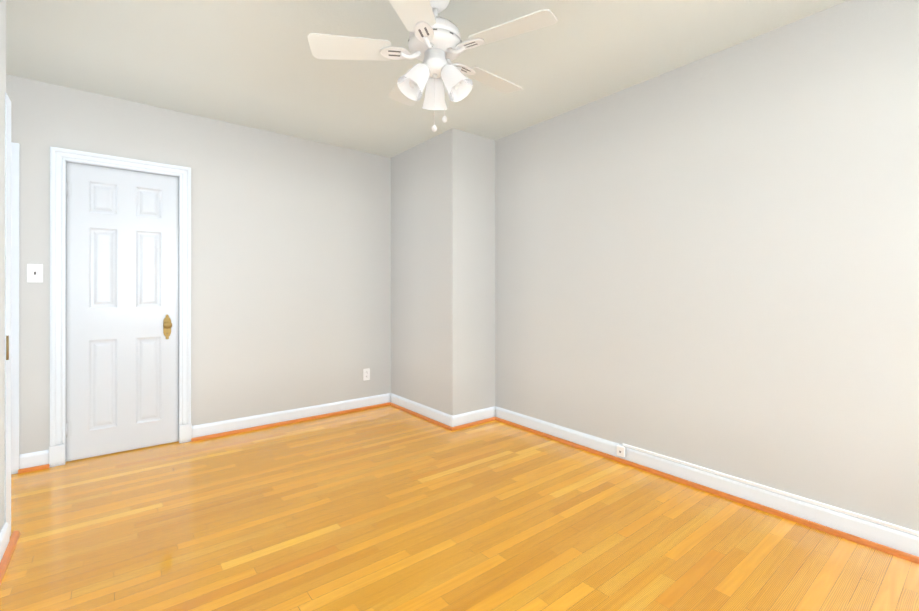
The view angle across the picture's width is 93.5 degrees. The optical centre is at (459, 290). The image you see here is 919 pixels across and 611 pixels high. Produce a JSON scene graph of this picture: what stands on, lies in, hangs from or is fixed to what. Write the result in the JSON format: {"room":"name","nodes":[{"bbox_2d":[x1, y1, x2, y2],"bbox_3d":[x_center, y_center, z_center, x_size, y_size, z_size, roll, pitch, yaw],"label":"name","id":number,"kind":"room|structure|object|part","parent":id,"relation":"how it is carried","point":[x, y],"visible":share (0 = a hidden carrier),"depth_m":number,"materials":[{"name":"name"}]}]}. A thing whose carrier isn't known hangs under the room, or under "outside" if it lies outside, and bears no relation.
{"room":"empty bedroom","nodes":[
{"label":"empty bedroom","id":0,"kind":"room"},
{"bbox_2d":[0,0,4,529],"bbox_3d":[-0.718,-0.107,0.170,0.120,2.530,4.475,0,0,-38],"label":"wall","id":1,"kind":"structure","parent":0,"point":[2,261],"depth_m":1.92,"materials":[{"name":"grey paint"}]},
{"bbox_2d":[5,0,10,535],"bbox_3d":[-2.143,-0.106,1.975,0.132,2.530,0.125,0,0,-38],"label":"door frame","id":2,"kind":"structure","parent":1,"relation":"attached to","point":[7,307],"depth_m":1.99,"materials":[{"name":"white wood"}]},
{"bbox_3d":[-2.059,0.259,1.969,0.008,0.110,0.008,0,0,-38],"label":"hall door jamb hinge pin trim","id":3,"kind":"part","parent":2,"relation":"part of","materials":[{"name":"gold metal"}]},
{"bbox_2d":[0,522,19,583],"bbox_3d":[-0.687,1.102,0.257,0.038,0.112,4.575,0,0,-38],"label":"baseboard","id":4,"kind":"structure","parent":1,"relation":"attached to","point":[8,553],"depth_m":1.89,"materials":[{"name":"wood"}]},
{"bbox_2d":[6,74,390,453],"bbox_3d":[-1.729,-0.104,3.712,3.740,2.530,0.120,0,0,-38],"label":"wall","id":5,"kind":"structure","parent":0,"point":[290,272],"depth_m":3.61,"materials":[{"name":"grey paint"}]},
{"bbox_2d":[11,142,19,473],"bbox_3d":[-2.834,0.110,2.744,0.055,2.100,0.021,0,0,-38],"label":"door frame","id":6,"kind":"structure","parent":5,"relation":"attached to","point":[15,205],"depth_m":2.74,"materials":[{"name":"white wood"}]},
{"bbox_2d":[18,450,49,473],"bbox_3d":[-2.752,1.104,2.798,0.146,0.112,0.038,0,0,-38],"label":"baseboard","id":7,"kind":"structure","parent":5,"relation":"attached to","point":[32,459],"depth_m":2.80,"materials":[{"name":"white wood"}]},
{"bbox_2d":[27,264,42,282],"bbox_3d":[-2.761,-0.115,2.812,0.076,0.122,0.006,0,0,-38],"label":"switch plate","id":8,"kind":"object","parent":5,"relation":"attached to","point":[29,273],"visible":1,"depth_m":2.81,"materials":[{"name":"white plastic"}]},
{"bbox_2d":[49,444,64,466],"bbox_3d":[-2.671,1.092,2.870,0.078,0.135,0.026,0,0,-38],"label":"trim","id":9,"kind":"structure","parent":5,"relation":"attached to","point":[56,455],"depth_m":2.86,"materials":[{"name":"white wood"}]},
{"bbox_2d":[50,147,65,446],"bbox_3d":[-2.670,0.037,2.873,0.075,1.976,0.023,0,0,-38],"label":"trim","id":10,"kind":"structure","parent":5,"relation":"attached to","point":[57,275],"depth_m":2.87,"materials":[{"name":"white wood"}]},
{"bbox_2d":[65,294,65,463],"bbox_3d":[-2.690,0.136,2.948,0.015,2.048,0.121,0,0,-38],"label":"trim","id":11,"kind":"structure","parent":5,"relation":"attached to","point":[65,378],"depth_m":2.90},
{"bbox_2d":[66,163,66,299],"bbox_3d":[-2.677,0.145,2.955,0.015,2.030,0.012,0,0,-38],"label":"trim","id":12,"kind":"structure","parent":5,"relation":"attached to","point":[66,236],"depth_m":2.95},
{"bbox_2d":[67,422,70,435],"bbox_3d":[-2.644,0.935,2.924,0.022,0.088,0.001,0,0,-38],"label":"closet door hinge leaf","id":13,"kind":"object","parent":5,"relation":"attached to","point":[68,428],"visible":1,"depth_m":2.92,"materials":[{"name":"paint"}]},
{"bbox_2d":[50,146,189,176],"bbox_3d":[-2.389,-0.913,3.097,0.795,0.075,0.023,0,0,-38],"label":"trim","id":14,"kind":"structure","parent":5,"relation":"attached to","point":[109,161],"depth_m":3.07,"materials":[{"name":"white wood"}]},
{"bbox_2d":[66,162,178,460],"bbox_3d":[-2.415,0.141,3.130,0.637,2.022,0.035,0,0,-38],"label":"closet door","id":15,"kind":"structure","parent":5,"relation":"in","point":[122,301],"depth_m":3.10,"materials":[{"name":"paint"}]},
{"bbox_2d":[163,315,170,338],"bbox_3d":[-2.210,0.271,3.268,0.048,0.188,0.004,0,0,-38],"label":"escutcheon plate","id":16,"kind":"object","parent":15,"relation":"attached to","point":[165,330],"visible":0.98,"depth_m":3.26,"materials":[{"name":"gold metal"}]},
{"bbox_2d":[178,328,178,440],"bbox_3d":[-2.175,0.136,3.357,0.015,2.048,0.121,0,0,-38],"label":"trim","id":17,"kind":"structure","parent":5,"relation":"attached to","point":[178,384],"depth_m":3.34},
{"bbox_2d":[179,168,190,424],"bbox_3d":[-2.107,0.037,3.321,0.075,1.976,0.023,0,0,-38],"label":"trim","id":18,"kind":"structure","parent":5,"relation":"attached to","point":[184,298],"depth_m":3.32,"materials":[{"name":"white wood"}]},
{"bbox_2d":[179,424,191,442],"bbox_3d":[-2.104,1.093,3.319,0.078,0.135,0.026,0,0,-38],"label":"trim","id":19,"kind":"structure","parent":5,"relation":"attached to","point":[185,432],"depth_m":3.31,"materials":[{"name":"white wood"}]},
{"bbox_2d":[191,393,390,441],"bbox_3d":[-1.383,1.105,3.885,1.762,0.112,0.038,0,0,-38],"label":"baseboard","id":20,"kind":"structure","parent":5,"relation":"attached to","point":[242,423],"depth_m":3.77,"materials":[{"name":"white wood"}]},
{"bbox_2d":[363,368,369,380],"bbox_3d":[-0.918,0.826,4.274,0.072,0.116,0.005,0,0,-38],"label":"electrical outlet plate","id":21,"kind":"object","parent":5,"relation":"attached to","point":[368,374],"visible":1,"depth_m":4.27,"materials":[{"name":"white plastic"}]},
{"bbox_2d":[6,0,847,157],"bbox_3d":[-0.199,-1.401,1.786,3.740,0.060,6.600,0,0,-38],"label":"ceiling","id":22,"kind":"structure","parent":0,"point":[256,64],"depth_m":2.52,"materials":[{"name":"paint"}]},
{"bbox_2d":[307,0,557,131],"bbox_3d":[-0.093,-1.045,1.980,1.046,0.652,1.074,0,0,-38],"label":"ceiling fan","id":23,"kind":"object","parent":22,"relation":"hanging from","point":[436,45],"visible":1,"depth_m":1.90,"materials":[{"name":"white metal"}]},
{"bbox_3d":[-0.485,-1.074,1.917,0.354,0.034,0.284,0,0,-38],"label":"blade","id":24,"kind":"part","parent":23,"relation":"part of","materials":[{"name":"white wood"}]},
{"bbox_3d":[-0.259,-1.073,2.300,0.206,0.034,0.366,0,0,-38],"label":"blade","id":25,"kind":"part","parent":23,"relation":"part of","materials":[{"name":"white"}]},
{"bbox_3d":[-0.219,-1.062,1.944,0.086,0.043,0.063,0,0,-38],"label":"iron arm","id":26,"kind":"part","parent":23,"relation":"part of"},
{"bbox_3d":[-0.185,-1.074,1.587,0.338,0.034,0.311,0,0,-38],"label":"blade","id":27,"kind":"part","parent":23,"relation":"part of","materials":[{"name":"white wood"}]},
{"bbox_3d":[-0.201,-0.926,1.902,0.147,0.155,0.122,0,0,-38],"label":"lamp shade","id":28,"kind":"part","parent":23,"relation":"part of","materials":[{"name":"white glass"}]},
{"bbox_3d":[-0.193,-0.923,1.904,0.062,0.068,0.045,0,0,-38],"label":"bulb","id":29,"kind":"part","parent":23,"relation":"part of","materials":[{"name":"white glass"}]},
{"bbox_3d":[-0.132,-1.062,1.848,0.080,0.043,0.072,0,0,-38],"label":"iron arm","id":30,"kind":"part","parent":23,"relation":"part of"},
{"bbox_3d":[-0.114,-0.861,1.956,0.003,0.230,0.003,0,0,-38],"label":"pull chain","id":31,"kind":"part","parent":23,"relation":"part of","materials":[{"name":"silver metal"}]},
{"bbox_3d":[-0.115,-0.923,2.062,0.127,0.154,0.137,0,0,-38],"label":"lamp shade","id":32,"kind":"part","parent":23,"relation":"part of","materials":[{"name":"white glass"}]},
{"bbox_3d":[-0.068,-0.896,1.976,0.003,0.200,0.003,0,0,-38],"label":"pull chain","id":33,"kind":"part","parent":23,"relation":"part of","materials":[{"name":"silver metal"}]},
{"bbox_3d":[-0.029,-1.062,2.030,0.094,0.043,0.029,0,0,-38],"label":"iron arm","id":34,"kind":"part","parent":23,"relation":"part of"},
{"bbox_3d":[-0.014,-1.062,1.902,0.052,0.043,0.090,0,0,-38],"label":"iron arm","id":35,"kind":"part","parent":23,"relation":"part of"},
{"bbox_3d":[-0.007,-0.926,1.917,0.126,0.155,0.143,0,0,-38],"label":"lamp shade","id":36,"kind":"part","parent":23,"relation":"part of","materials":[{"name":"white glass"}]},
{"bbox_3d":[-0.020,-0.923,1.917,0.050,0.068,0.061,0,0,-38],"label":"bulb","id":37,"kind":"part","parent":23,"relation":"part of","materials":[{"name":"white glass"}]},
{"bbox_3d":[0.161,-1.073,2.213,0.360,0.034,0.156,0,0,-38],"label":"blade","id":38,"kind":"part","parent":23,"relation":"part of","materials":[{"name":"white wood"}]},
{"bbox_3d":[0.218,-1.074,1.774,0.243,0.034,0.365,0,0,-38],"label":"blade","id":39,"kind":"part","parent":23,"relation":"part of","materials":[{"name":"white wood"}]},
{"bbox_2d":[391,128,494,415],"bbox_3d":[-0.189,-0.104,4.193,0.490,2.530,1.040,0,0,-38],"label":"column","id":40,"kind":"structure","parent":0,"point":[443,272],"depth_m":3.85,"materials":[{"name":"grey paint"}]},
{"bbox_2d":[390,393,451,426],"bbox_3d":[-0.383,1.105,4.029,0.016,0.112,1.056,0,0,-38],"label":"baseboard","id":41,"kind":"structure","parent":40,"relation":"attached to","point":[432,413],"depth_m":3.96,"materials":[{"name":"white wood"}]},
{"bbox_2d":[452,406,494,426],"bbox_3d":[0.133,1.105,3.774,0.506,0.112,0.016,0,0,-38],"label":"baseboard","id":42,"kind":"structure","parent":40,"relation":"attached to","point":[471,416],"depth_m":3.75,"materials":[{"name":"white wood"}]},
{"bbox_2d":[0,405,918,610],"bbox_3d":[-0.199,1.189,1.784,3.740,0.060,6.600,0,0,-38],"label":"floor","id":43,"kind":"structure","parent":0,"point":[387,508],"depth_m":2.05,"materials":[{"name":"brown wood"}]},
{"bbox_2d":[390,402,451,430],"bbox_3d":[-0.386,1.150,4.003,0.023,0.022,1.063,0,0,-38],"label":"trim","id":44,"kind":"structure","parent":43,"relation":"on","point":[423,417],"depth_m":3.93,"materials":[{"name":"orange wood"}]},
{"bbox_2d":[452,417,494,430],"bbox_3d":[0.130,1.150,3.748,0.513,0.022,0.023,0,0,-38],"label":"trim","id":45,"kind":"structure","parent":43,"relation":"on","point":[472,423],"depth_m":3.73,"materials":[{"name":"orange wood"}]},
{"bbox_2d":[495,0,918,531],"bbox_3d":[1.498,-0.105,2.558,0.120,2.530,5.700,0,0,-38],"label":"wall","id":46,"kind":"structure","parent":0,"point":[711,262],"depth_m":2.38,"materials":[{"name":"grey paint"}]},
{"bbox_2d":[617,445,624,456],"bbox_3d":[1.093,1.086,2.928,0.022,0.068,0.055,0,0,-38],"label":"outlet","id":47,"kind":"object","parent":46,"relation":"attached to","point":[621,451],"visible":0.98,"depth_m":2.92,"materials":[{"name":"white plastic"}]},
{"bbox_2d":[495,406,918,563],"bbox_3d":[1.722,1.097,2.147,0.038,0.124,4.540,0,0,-38],"label":"baseboard","id":48,"kind":"structure","parent":46,"relation":"attached to","point":[906,542],"depth_m":2.34,"materials":[{"name":"white wood"}]},
{"bbox_3d":[-2.206,0.255,3.263,0.042,0.042,0.008,0,0,-38],"label":"rose","id":49,"kind":"object","parent":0,"visible":0},
{"bbox_2d":[163,321,171,328],"bbox_3d":[-2.188,0.255,3.240,0.058,0.058,0.056,0,0,-38],"label":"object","id":50,"kind":"structure","parent":49,"relation":"attached to","point":[167,324],"depth_m":3.22,"materials":[{"name":"gold metal"}]}
]}

